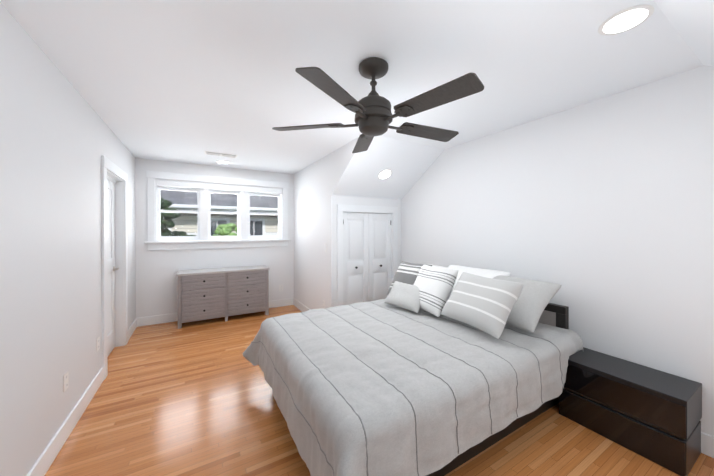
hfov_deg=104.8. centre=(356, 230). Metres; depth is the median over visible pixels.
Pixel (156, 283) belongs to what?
wall
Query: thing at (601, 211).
wall
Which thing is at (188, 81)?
ceiling
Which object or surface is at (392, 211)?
trim
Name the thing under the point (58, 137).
wall
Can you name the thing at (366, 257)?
closet doors
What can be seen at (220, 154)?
ceiling vent
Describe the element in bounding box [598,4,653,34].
recessed light
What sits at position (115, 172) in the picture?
door frame
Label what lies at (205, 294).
dresser
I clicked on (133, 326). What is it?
baseboard
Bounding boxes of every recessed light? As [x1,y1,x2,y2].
[216,160,229,163]
[378,169,391,179]
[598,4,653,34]
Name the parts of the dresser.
drawer, drawer, drawer, drawer, drawer, drawer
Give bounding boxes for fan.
[272,57,483,152]
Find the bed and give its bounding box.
[242,261,583,475]
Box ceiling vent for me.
[204,151,236,157]
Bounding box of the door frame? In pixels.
[101,155,127,379]
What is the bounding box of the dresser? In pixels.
[176,265,269,328]
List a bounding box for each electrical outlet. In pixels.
[63,371,68,391]
[96,336,99,351]
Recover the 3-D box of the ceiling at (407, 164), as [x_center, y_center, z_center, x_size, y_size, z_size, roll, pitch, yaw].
[0.393,-0.764,3.631,1.200,0.570,0.880,0,0,-30]
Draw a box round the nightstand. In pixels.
[559,347,701,475]
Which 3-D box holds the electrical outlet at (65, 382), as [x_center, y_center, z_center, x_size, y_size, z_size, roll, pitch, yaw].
[-1.970,1.022,1.859,0.008,0.115,0.072,0,0,-30]
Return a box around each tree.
[160,196,180,235]
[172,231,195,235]
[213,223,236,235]
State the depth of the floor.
1.94 m
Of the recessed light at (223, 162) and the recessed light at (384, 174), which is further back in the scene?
the recessed light at (223, 162)
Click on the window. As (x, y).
(203, 238)
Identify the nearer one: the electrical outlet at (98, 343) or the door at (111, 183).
the electrical outlet at (98, 343)
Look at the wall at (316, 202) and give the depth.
4.21 m
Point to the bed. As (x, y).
(427, 370)
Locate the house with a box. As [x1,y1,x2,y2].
[160,190,277,235]
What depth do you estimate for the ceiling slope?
1.32 m
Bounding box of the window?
[144,171,289,249]
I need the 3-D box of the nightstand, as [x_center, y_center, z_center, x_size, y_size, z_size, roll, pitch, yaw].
[1.851,1.184,1.914,0.371,0.445,0.643,0,0,-30]
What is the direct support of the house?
on the ground
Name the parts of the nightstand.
drawer, drawer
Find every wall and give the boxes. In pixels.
[0,2,135,475]
[135,158,293,317]
[294,153,338,309]
[339,195,400,266]
[401,65,713,436]
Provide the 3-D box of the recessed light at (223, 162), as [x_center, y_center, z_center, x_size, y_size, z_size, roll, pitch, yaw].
[-2.055,-1.048,4.220,0.199,0.007,0.199,0,0,-30]
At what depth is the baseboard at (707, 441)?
1.71 m
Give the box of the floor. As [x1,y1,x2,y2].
[45,305,713,475]
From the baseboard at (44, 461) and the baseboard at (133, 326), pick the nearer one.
the baseboard at (44, 461)
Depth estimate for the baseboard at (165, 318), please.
4.16 m
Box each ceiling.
[0,0,702,173]
[331,136,443,199]
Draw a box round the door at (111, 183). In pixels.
[107,176,118,356]
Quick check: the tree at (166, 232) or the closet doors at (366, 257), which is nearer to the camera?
the closet doors at (366, 257)
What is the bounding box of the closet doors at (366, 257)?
[343,212,390,304]
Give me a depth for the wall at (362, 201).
4.11 m
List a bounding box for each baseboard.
[27,367,103,475]
[128,318,137,339]
[138,298,292,326]
[293,298,309,311]
[701,432,713,457]
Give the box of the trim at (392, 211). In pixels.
[337,204,397,305]
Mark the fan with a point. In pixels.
(374, 116)
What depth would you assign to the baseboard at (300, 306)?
4.81 m
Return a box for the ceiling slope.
[653,0,713,65]
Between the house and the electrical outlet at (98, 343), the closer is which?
the electrical outlet at (98, 343)

